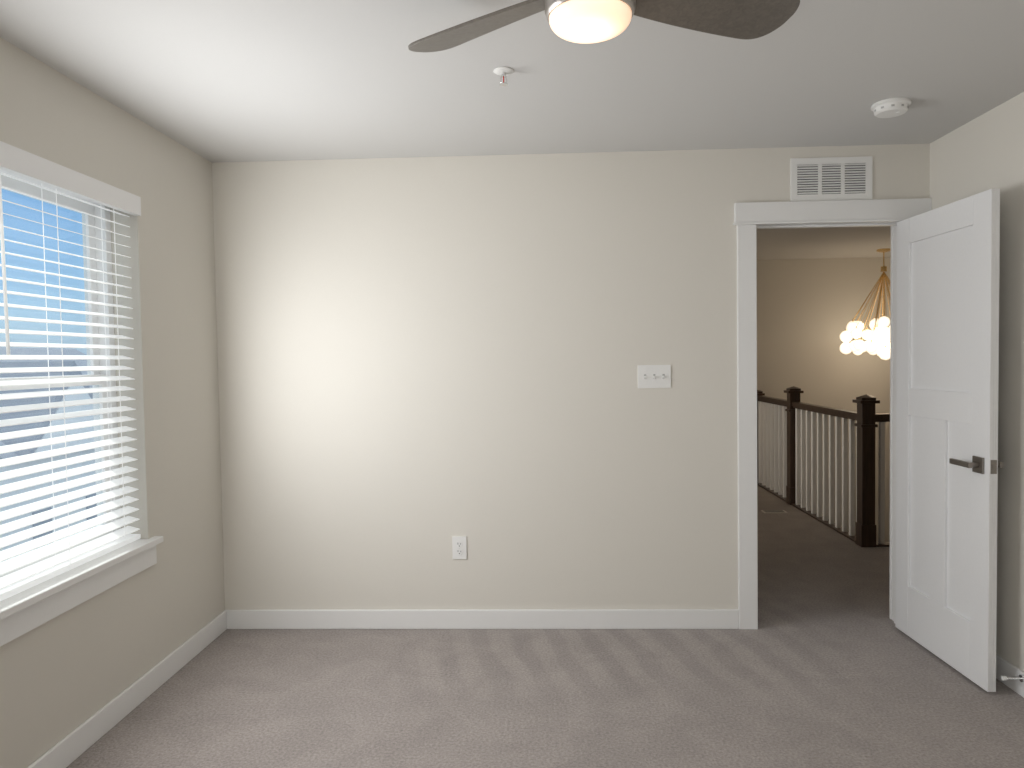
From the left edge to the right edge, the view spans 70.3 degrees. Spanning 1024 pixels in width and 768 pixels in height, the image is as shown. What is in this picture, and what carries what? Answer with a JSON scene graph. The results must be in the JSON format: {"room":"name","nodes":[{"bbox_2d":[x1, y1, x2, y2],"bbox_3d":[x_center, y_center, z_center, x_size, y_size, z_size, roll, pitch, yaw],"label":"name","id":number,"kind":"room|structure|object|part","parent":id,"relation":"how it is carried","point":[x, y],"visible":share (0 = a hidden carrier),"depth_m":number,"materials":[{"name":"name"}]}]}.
{"room":"empty bedroom","nodes":[
{"label":"empty bedroom","id":0,"kind":"room"},
{"bbox_2d":[0,37,224,767],"bbox_3d":[-1.708,0.156,1.471,0.200,2.410,4.830,-1,2,2],"label":"wall","id":1,"kind":"structure","parent":0,"point":[64,674],"depth_m":3.06,"materials":[{"name":"paint"}]},
{"bbox_2d":[0,170,162,646],"bbox_3d":[-1.641,0.013,2.585,0.235,1.545,1.030,-1,2,2],"label":"window","id":2,"kind":"structure","parent":1,"relation":"in","point":[27,610],"depth_m":2.78,"materials":[{"name":"paint"}]},
{"bbox_2d":[0,141,140,600],"bbox_3d":[-1.598,-0.046,2.581,0.099,1.425,0.928,-1,2,2],"label":"window blind","id":3,"kind":"object","parent":2,"relation":"attached to","point":[23,163],"visible":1,"depth_m":2.59,"materials":[{"name":"white plastic"}]},
{"bbox_2d":[27,611,226,767],"bbox_3d":[-1.583,1.309,1.501,0.014,0.100,4.576,-1,2,2],"label":"baseboard","id":4,"kind":"structure","parent":1,"relation":"attached to","point":[71,747],"depth_m":2.87,"materials":[{"name":"paint"}]},
{"bbox_2d":[0,0,1023,259],"bbox_3d":[1.551,-1.244,3.448,6.588,0.150,9.140,-1,2,2],"label":"ceiling","id":5,"kind":"structure","parent":0,"point":[246,80],"depth_m":2.66,"materials":[{"name":"paint"}]},
{"bbox_2d":[493,67,513,85],"bbox_3d":[-0.030,-1.089,2.586,0.072,0.050,0.072,-1,2,2],"label":"sprinkler","id":6,"kind":"object","parent":5,"relation":"attached to","point":[503,72],"visible":1,"depth_m":2.58,"materials":[{"name":"white metal"}]},
{"bbox_2d":[408,0,799,51],"bbox_3d":[0.215,-0.961,1.645,1.049,0.247,0.986,-1,2,2],"label":"fan","id":7,"kind":"object","parent":5,"relation":"hanging from","point":[585,21],"visible":1,"depth_m":1.87,"materials":[{"name":"brown wood"}]},
{"bbox_2d":[840,248,890,359],"bbox_3d":[3.708,-0.785,7.205,0.795,1.096,0.827,-1,2,2],"label":"chandelier","id":8,"kind":"object","parent":5,"relation":"hanging from","point":[883,282],"depth_m":7.19,"materials":[{"name":"white glass"}]},
{"bbox_3d":[3.713,-0.454,7.217,0.795,0.434,0.827,-1,2,2],"label":"chandelier shade","id":9,"kind":"part","parent":8,"relation":"part of","materials":[{"name":"white glass"}]},
{"bbox_2d":[871,97,910,117],"bbox_3d":[1.558,-1.130,2.991,0.148,0.045,0.148,-1,2,2],"label":"smoke detector","id":10,"kind":"object","parent":5,"relation":"attached to","point":[891,107],"visible":1,"depth_m":2.95,"materials":[{"name":"white plastic"}]},
{"bbox_2d":[66,628,1023,767],"bbox_3d":[0.205,1.459,1.441,3.588,0.250,4.590,-1,2,2],"label":"floor","id":11,"kind":"structure","parent":0,"point":[608,698],"depth_m":2.91,"materials":[{"name":"carpet"}]},
{"bbox_2d":[212,144,929,609],"bbox_3d":[1.678,0.027,3.689,6.388,2.410,0.120,-1,2,2],"label":"wall","id":12,"kind":"structure","parent":0,"point":[422,362],"depth_m":3.70,"materials":[{"name":"paint"}]},
{"bbox_2d":[452,536,466,558],"bbox_3d":[-0.270,0.841,3.732,0.072,0.116,0.009,-1,2,2],"label":"electrical outlet plate","id":13,"kind":"object","parent":12,"relation":"attached to","point":[459,548],"visible":1,"depth_m":3.73,"materials":[{"name":"white plastic"}]},
{"bbox_2d":[224,609,738,628],"bbox_3d":[-0.175,1.209,3.739,2.648,0.100,0.014,-1,2,2],"label":"baseboard","id":14,"kind":"structure","parent":12,"relation":"attached to","point":[514,619],"depth_m":3.73,"materials":[{"name":"paint"}]},
{"bbox_2d":[638,365,670,387],"bbox_3d":[0.716,-0.037,3.656,0.164,0.116,0.019,-1,2,2],"label":"switch plate","id":15,"kind":"object","parent":12,"relation":"attached to","point":[654,376],"visible":1,"depth_m":3.66,"materials":[{"name":"white plastic"}]},
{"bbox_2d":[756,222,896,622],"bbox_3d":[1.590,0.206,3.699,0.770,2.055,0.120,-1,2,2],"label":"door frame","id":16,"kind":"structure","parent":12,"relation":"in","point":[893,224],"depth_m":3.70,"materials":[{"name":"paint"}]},
{"bbox_2d":[895,189,999,691],"bbox_3d":[1.923,0.224,3.256,0.035,2.015,0.715,-1,2,0],"label":"door leaf","id":17,"kind":"structure","parent":16,"relation":"attached to","point":[947,332],"depth_m":3.18,"materials":[{"name":"paint"}]},
{"bbox_2d":[949,456,1002,473],"bbox_3d":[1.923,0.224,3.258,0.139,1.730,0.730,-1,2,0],"label":"door handle","id":18,"kind":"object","parent":17,"relation":"attached to","point":[976,464],"depth_m":2.95,"materials":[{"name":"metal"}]},
{"bbox_2d":[790,156,871,200],"bbox_3d":[1.577,-1.012,3.591,0.396,0.211,0.009,-1,2,2],"label":"air vent","id":19,"kind":"object","parent":12,"relation":"in","point":[830,178],"visible":1,"depth_m":3.59,"materials":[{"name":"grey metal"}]},
{"bbox_2d":[733,198,931,628],"bbox_3d":[1.592,0.166,3.622,0.958,2.140,0.030,-1,2,2],"label":"door frame","id":20,"kind":"structure","parent":12,"relation":"attached to","point":[749,217],"depth_m":3.62,"materials":[{"name":"paint"}]},
{"bbox_2d":[757,485,854,543],"bbox_3d":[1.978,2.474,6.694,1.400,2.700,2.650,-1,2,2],"label":"floor","id":21,"kind":"structure","parent":0,"point":[794,525],"depth_m":5.84,"materials":[{"name":"carpet"}]},
{"bbox_2d":[761,510,787,512],"bbox_3d":[2.309,1.124,6.407,0.200,0.007,0.100,-1,2,2],"label":"floor vent","id":22,"kind":"object","parent":21,"relation":"in","point":[773,511],"visible":0.98,"depth_m":6.40,"materials":[{"name":"metal"}]},
{"bbox_2d":[757,386,884,546],"bbox_3d":[2.603,0.572,6.552,0.150,1.091,2.792,-1,2,2],"label":"stair railing","id":23,"kind":"object","parent":21,"relation":"on","point":[861,532],"depth_m":5.96,"materials":[{"name":"brown wood"}]},
{"bbox_2d":[885,413,889,546],"bbox_3d":[3.228,0.610,5.199,1.268,1.091,0.138,-1,2,2],"label":"stair railing","id":24,"kind":"object","parent":21,"relation":"on","point":[887,415],"depth_m":5.19,"materials":[{"name":"brown wood"}]},
{"bbox_2d":[757,257,890,541],"bbox_3d":[3.131,1.255,7.990,3.870,5.210,0.120,-1,2,2],"label":"wall","id":25,"kind":"structure","parent":0,"point":[807,310],"depth_m":7.86,"materials":[{"name":"paint"}]},
{"bbox_2d":[758,544,895,627],"bbox_3d":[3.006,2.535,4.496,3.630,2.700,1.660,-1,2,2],"label":"floor","id":26,"kind":"structure","parent":0,"point":[823,585],"depth_m":4.34,"materials":[{"name":"carpet"}]},
{"bbox_2d":[930,92,1023,670],"bbox_3d":[2.035,0.107,1.259,0.120,2.410,4.710,-1,2,2],"label":"wall","id":27,"kind":"structure","parent":0,"point":[982,153],"depth_m":3.00,"materials":[{"name":"paint"}]},
{"bbox_2d":[996,654,1023,697],"bbox_3d":[1.987,1.260,1.355,0.014,0.100,4.576,-1,2,2],"label":"baseboard","id":28,"kind":"structure","parent":27,"relation":"attached to","point":[1004,667],"depth_m":2.99,"materials":[{"name":"paint"}]},
{"bbox_2d":[1001,675,1023,681],"bbox_3d":[2.005,1.180,2.916,0.076,0.028,0.028,-1,2,2],"label":"doorstop","id":29,"kind":"object","parent":27,"relation":"attached to","point":[1020,678],"visible":1,"depth_m":2.91,"materials":[{"name":"silver metal"}]},
{"label":"outside","id":30,"kind":"structure","parent":0,"visible":0},
{"bbox_3d":[-70.197,7.944,23.142,137.632,0.200,280.000,-1,2,2],"label":"ground","id":31,"kind":"structure","parent":30,"visible":0},
{"bbox_2d":[0,347,96,559],"bbox_3d":[-22.229,3.145,16.531,12.750,8.400,91.000,-1,2,2],"label":"houses","id":32,"kind":"structure","parent":31,"relation":"on","point":[9,364],"depth_m":25.16,"materials":[{"name":"white"}]}
]}

